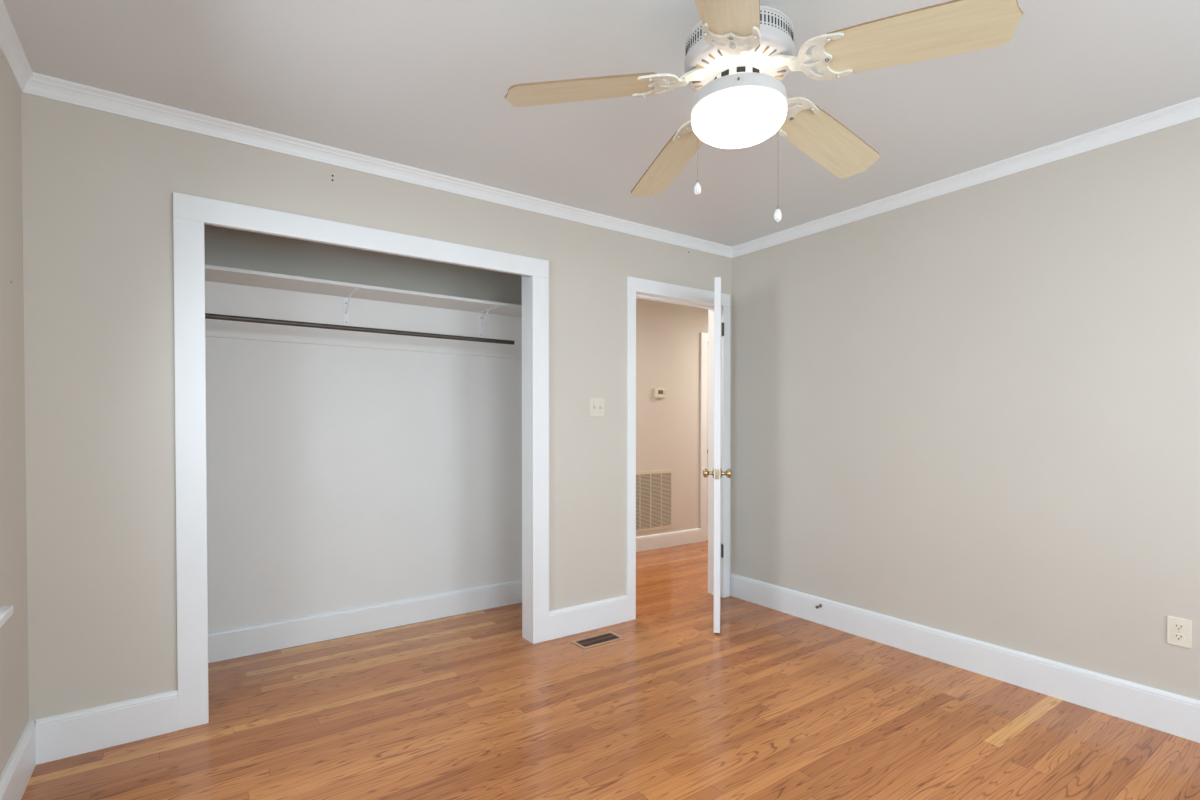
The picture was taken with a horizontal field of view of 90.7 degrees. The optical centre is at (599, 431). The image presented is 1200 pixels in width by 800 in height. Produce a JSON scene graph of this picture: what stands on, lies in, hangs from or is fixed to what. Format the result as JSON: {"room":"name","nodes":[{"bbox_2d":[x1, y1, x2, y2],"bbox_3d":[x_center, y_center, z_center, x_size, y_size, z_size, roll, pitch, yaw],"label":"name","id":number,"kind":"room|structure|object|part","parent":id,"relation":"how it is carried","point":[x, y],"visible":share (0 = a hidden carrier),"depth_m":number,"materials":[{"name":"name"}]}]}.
{"room":"empty bedroom","nodes":[
{"label":"empty bedroom","id":0,"kind":"room"},
{"bbox_2d":[0,50,28,775],"bbox_3d":[-1.445,-0.022,1.144,0.141,2.440,5.470,-1,1,-35],"label":"wall","id":1,"kind":"structure","parent":0,"point":[14,689],"depth_m":1.93,"materials":[{"name":"beige paint"}]},
{"bbox_2d":[0,606,13,627],"bbox_3d":[-1.465,-0.184,1.256,0.160,1.580,0.894,-1,1,-35],"label":"window","id":2,"kind":"structure","parent":1,"relation":"in","point":[6,612],"depth_m":1.62,"materials":[{"name":"white paint"}]},
{"bbox_2d":[0,0,32,91],"bbox_3d":[-0.906,-1.202,0.517,0.037,0.065,3.850,-1,1,-35],"label":"crown molding","id":3,"kind":"structure","parent":1,"relation":"attached to","point":[11,48],"depth_m":1.90,"materials":[{"name":"white paint"}]},
{"bbox_2d":[0,720,35,799],"bbox_3d":[-0.913,1.128,0.543,0.020,0.156,3.850,-1,1,-35],"label":"baseboard","id":4,"kind":"structure","parent":1,"relation":"attached to","point":[15,777],"depth_m":1.92,"materials":[{"name":"white paint"}]},
{"bbox_2d":[204,224,521,631],"bbox_3d":[-1.446,-0.052,3.450,2.520,2.440,0.100,-1,1,-35],"label":"wall","id":5,"kind":"structure","parent":0,"point":[338,477],"depth_m":3.41,"materials":[{"name":"white paint"}]},
{"bbox_2d":[205,281,521,358],"bbox_3d":[-1.454,-0.623,3.368,2.420,0.280,0.012,-1,1,-35],"label":"closet shelf","id":6,"kind":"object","parent":5,"relation":"attached to","point":[220,298],"depth_m":3.39,"materials":[{"name":"white paint"}]},
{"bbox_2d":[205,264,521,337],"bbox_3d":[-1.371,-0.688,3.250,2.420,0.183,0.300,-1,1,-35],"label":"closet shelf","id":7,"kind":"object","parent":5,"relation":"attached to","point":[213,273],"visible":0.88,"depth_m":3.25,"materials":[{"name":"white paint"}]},
{"bbox_2d":[208,579,521,662],"bbox_3d":[-1.452,1.094,3.388,2.420,0.150,0.020,-1,1,-35],"label":"baseboard","id":8,"kind":"structure","parent":5,"relation":"attached to","point":[226,644],"depth_m":3.40,"materials":[{"name":"white paint"}]},
{"bbox_2d":[21,92,731,721],"bbox_3d":[0.478,-0.059,3.933,6.220,2.440,0.111,-1,1,-35],"label":"wall","id":9,"kind":"structure","parent":0,"point":[98,187],"depth_m":2.29,"materials":[{"name":"beige paint"}]},
{"bbox_2d":[35,689,177,764],"bbox_3d":[-1.840,1.106,2.232,0.414,0.156,0.020,-1,1,-35],"label":"baseboard","id":10,"kind":"structure","parent":9,"relation":"attached to","point":[69,734],"depth_m":2.21,"materials":[{"name":"white paint"}]},
{"bbox_2d":[173,192,548,729],"bbox_3d":[-1.013,0.116,2.870,1.694,2.118,0.130,-1,1,-35],"label":"door frame","id":11,"kind":"structure","parent":9,"relation":"attached to","point":[190,213],"depth_m":2.42,"materials":[{"name":"white paint"}]},
{"bbox_2d":[22,72,731,257],"bbox_3d":[-0.542,-1.236,3.108,3.620,0.065,0.037,-1,1,-35],"label":"crown molding","id":12,"kind":"structure","parent":9,"relation":"attached to","point":[40,85],"depth_m":2.62,"materials":[{"name":"white paint"}]},
{"bbox_2d":[549,595,627,639],"bbox_3d":[-0.062,1.089,3.487,0.561,0.156,0.020,-1,1,-35],"label":"baseboard","id":13,"kind":"structure","parent":9,"relation":"attached to","point":[576,619],"depth_m":3.47,"materials":[{"name":"white paint"}]},
{"bbox_2d":[589,398,603,415],"bbox_3d":[-0.015,-0.143,3.505,0.108,0.108,0.019,-1,1,-35],"label":"light switch","id":14,"kind":"object","parent":9,"relation":"attached to","point":[596,405],"visible":1,"depth_m":3.51,"materials":[{"name":"beige plastic"}]},
{"bbox_2d":[626,276,729,620],"bbox_3d":[0.498,0.105,3.948,0.905,2.112,0.152,-1,1,-35],"label":"door frame","id":15,"kind":"structure","parent":9,"relation":"attached to","point":[635,287],"depth_m":3.98,"materials":[{"name":"white paint"}]},
{"bbox_2d":[703,277,731,632],"bbox_3d":[0.747,0.135,3.755,0.168,2.034,0.768,0,1,12],"label":"door","id":16,"kind":"structure","parent":9,"relation":"in","point":[717,472],"depth_m":3.39,"materials":[{"name":"white paint"}]},
{"bbox_3d":[0.632,0.243,3.461,0.066,0.062,0.062,0,1,12],"label":"knob","id":17,"kind":"part","parent":16,"relation":"part of","materials":[{"name":"gold metal"}]},
{"bbox_3d":[0.732,0.244,3.439,0.066,0.062,0.062,0,1,12],"label":"knob","id":18,"kind":"part","parent":16,"relation":"part of","materials":[{"name":"gold metal"}]},
{"bbox_2d":[3,0,1199,246],"bbox_3d":[1.150,-1.316,2.946,6.480,0.100,5.730,-1,1,-35],"label":"ceiling","id":19,"kind":"structure","parent":0,"point":[421,84],"depth_m":2.15,"materials":[{"name":"paint"}]},
{"bbox_2d":[504,0,1022,221],"bbox_3d":[0.421,-0.929,1.700,1.217,0.641,1.247,-1,1,-35],"label":"ceiling fan","id":20,"kind":"object","parent":19,"relation":"hanging from","point":[739,54],"visible":1,"depth_m":1.58,"materials":[{"name":"white wood"}]},
{"bbox_3d":[-0.054,-0.950,1.650,0.424,0.006,0.147,-7,10,-3],"label":"fan blade","id":21,"kind":"part","parent":20,"relation":"part of","materials":[{"name":"beige wood"}]},
{"bbox_3d":[0.240,-0.938,2.090,0.147,0.006,0.424,-13,-4,-21],"label":"fan blade","id":22,"kind":"part","parent":20,"relation":"part of","materials":[{"name":"brown wood"}]},
{"bbox_3d":[0.254,-0.995,1.667,0.087,0.032,0.060,-7,10,-3],"label":"blade arm","id":23,"kind":"part","parent":20,"relation":"part of","materials":[{"name":"white metal"}]},
{"bbox_3d":[0.293,-0.839,1.768,0.007,0.172,0.006,1,1,44],"label":"pull chain","id":24,"kind":"part","parent":20,"relation":"part of","materials":[{"name":"metal"}]},
{"bbox_3d":[0.262,-0.936,1.248,0.147,0.006,0.424,14,13,14],"label":"fan blade","id":25,"kind":"part","parent":20,"relation":"part of","materials":[{"name":"brown wood"}]},
{"bbox_3d":[0.349,-0.994,1.542,0.060,0.036,0.087,14,13,14],"label":"blade arm","id":26,"kind":"part","parent":20,"relation":"part of","materials":[{"name":"white metal"}]},
{"bbox_3d":[0.390,-0.864,1.674,0.263,0.078,0.263,-1,1,-35],"label":"lamp shade","id":27,"kind":"part","parent":20,"relation":"part of","materials":[{"name":"white glass"}]},
{"bbox_3d":[0.501,-0.996,1.592,0.087,0.036,0.059,10,-10,35],"label":"blade arm","id":28,"kind":"part","parent":20,"relation":"part of","materials":[{"name":"white metal"}]},
{"bbox_3d":[0.749,-0.937,1.934,0.424,0.006,0.147,11,-18,-36],"label":"fan blade","id":29,"kind":"part","parent":20,"relation":"part of","materials":[{"name":"brown wood"}]},
{"bbox_3d":[0.754,-0.943,1.417,0.424,0.006,0.147,10,-10,35],"label":"fan blade","id":30,"kind":"part","parent":20,"relation":"part of","materials":[{"name":"beige wood"}]},
{"bbox_2d":[21,540,1199,799],"bbox_3d":[1.150,1.224,2.980,6.480,0.100,5.730,-1,1,-35],"label":"floor","id":31,"kind":"structure","parent":0,"point":[773,704],"depth_m":2.35,"materials":[{"name":"brown wood"}]},
{"bbox_2d":[571,631,624,648],"bbox_3d":[-0.011,1.167,3.318,0.277,0.006,0.133,-1,1,-35],"label":"floor vent","id":32,"kind":"object","parent":31,"relation":"in","point":[607,637],"visible":1,"depth_m":3.31,"materials":[{"name":"beige metal"}]},
{"bbox_2d":[636,298,707,536],"bbox_3d":[-0.390,-0.075,5.162,6.220,2.440,0.120,-1,1,-35],"label":"wall","id":33,"kind":"structure","parent":0,"point":[667,334],"depth_m":5.86,"materials":[{"name":"paint"}]},
{"bbox_2d":[636,470,672,532],"bbox_3d":[0.439,0.670,5.678,0.682,0.576,0.009,-1,1,-35],"label":"air vent","id":34,"kind":"object","parent":33,"relation":"in","point":[654,489],"visible":0.64,"depth_m":5.74,"materials":[{"name":"beige metal"}]},
{"bbox_2d":[654,388,664,397],"bbox_3d":[0.579,-0.372,5.750,0.124,0.094,0.031,-1,1,-35],"label":"thermostat","id":35,"kind":"object","parent":33,"relation":"attached to","point":[658,392],"visible":1,"depth_m":5.73,"materials":[{"name":"beige plastic"}]},
{"bbox_2d":[636,528,700,551],"bbox_3d":[0.100,1.073,5.438,2.280,0.138,0.020,-1,1,-35],"label":"baseboard","id":36,"kind":"structure","parent":33,"relation":"attached to","point":[656,541],"depth_m":5.82,"materials":[{"name":"white paint"}]},
{"bbox_2d":[700,332,707,541],"bbox_3d":[1.383,0.057,6.350,0.885,2.145,0.107,-1,1,-35],"label":"door frame","id":37,"kind":"structure","parent":33,"relation":"in","point":[703,336],"depth_m":6.10,"materials":[{"name":"white paint"}]},
{"bbox_2d":[731,118,1199,699],"bbox_3d":[2.085,-0.042,2.644,0.120,2.440,3.850,-1,1,-35],"label":"wall","id":38,"kind":"structure","parent":0,"point":[973,412],"depth_m":2.82,"materials":[{"name":"beige paint"}]},
{"bbox_2d":[730,573,1199,742],"bbox_3d":[2.028,1.101,2.619,0.020,0.156,3.850,-1,1,-35],"label":"baseboard","id":39,"kind":"structure","parent":38,"relation":"attached to","point":[1168,712],"depth_m":2.80,"materials":[{"name":"white paint"}]},
{"bbox_2d":[732,97,1199,257],"bbox_3d":[2.021,-1.229,2.583,0.037,0.065,3.850,-1,1,-35],"label":"crown molding","id":40,"kind":"structure","parent":38,"relation":"attached to","point":[1188,110],"depth_m":2.79,"materials":[{"name":"white paint"}]},
{"bbox_2d":[1167,616,1191,648],"bbox_3d":[2.253,0.781,2.307,0.008,0.110,0.070,-1,1,-35],"label":"wall outlet","id":41,"kind":"object","parent":38,"relation":"attached to","point":[1179,630],"visible":1,"depth_m":2.30,"materials":[{"name":"beige plastic"}]},
{"bbox_2d":[1173,633,1184,640],"bbox_3d":[2.251,0.800,2.305,0.002,0.027,0.033,-1,1,-35],"label":"receptacle","id":42,"kind":"object","parent":41,"relation":"attached to","point":[1176,636],"depth_m":2.30,"materials":[{"name":"beige plastic"}]},
{"bbox_2d":[1173,623,1184,630],"bbox_3d":[2.251,0.761,2.305,0.002,0.027,0.033,-1,1,-35],"label":"receptacle","id":43,"kind":"object","parent":41,"relation":"attached to","point":[1176,626],"depth_m":2.30,"materials":[{"name":"beige plastic"}]},
{"bbox_3d":[-0.252,-0.058,3.858,0.100,2.440,0.610,-1,1,-35],"label":"wall","id":44,"kind":"structure","parent":0,"visible":0},
{"bbox_2d":[205,313,521,344],"bbox_3d":[-1.285,-0.540,3.129,2.420,0.052,0.052,-1,1,-35],"label":"closet rod","id":45,"kind":"object","parent":44,"relation":"attached to","point":[207,315],"visible":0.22,"depth_m":3.10,"materials":[{"name":"metal"}]}
]}

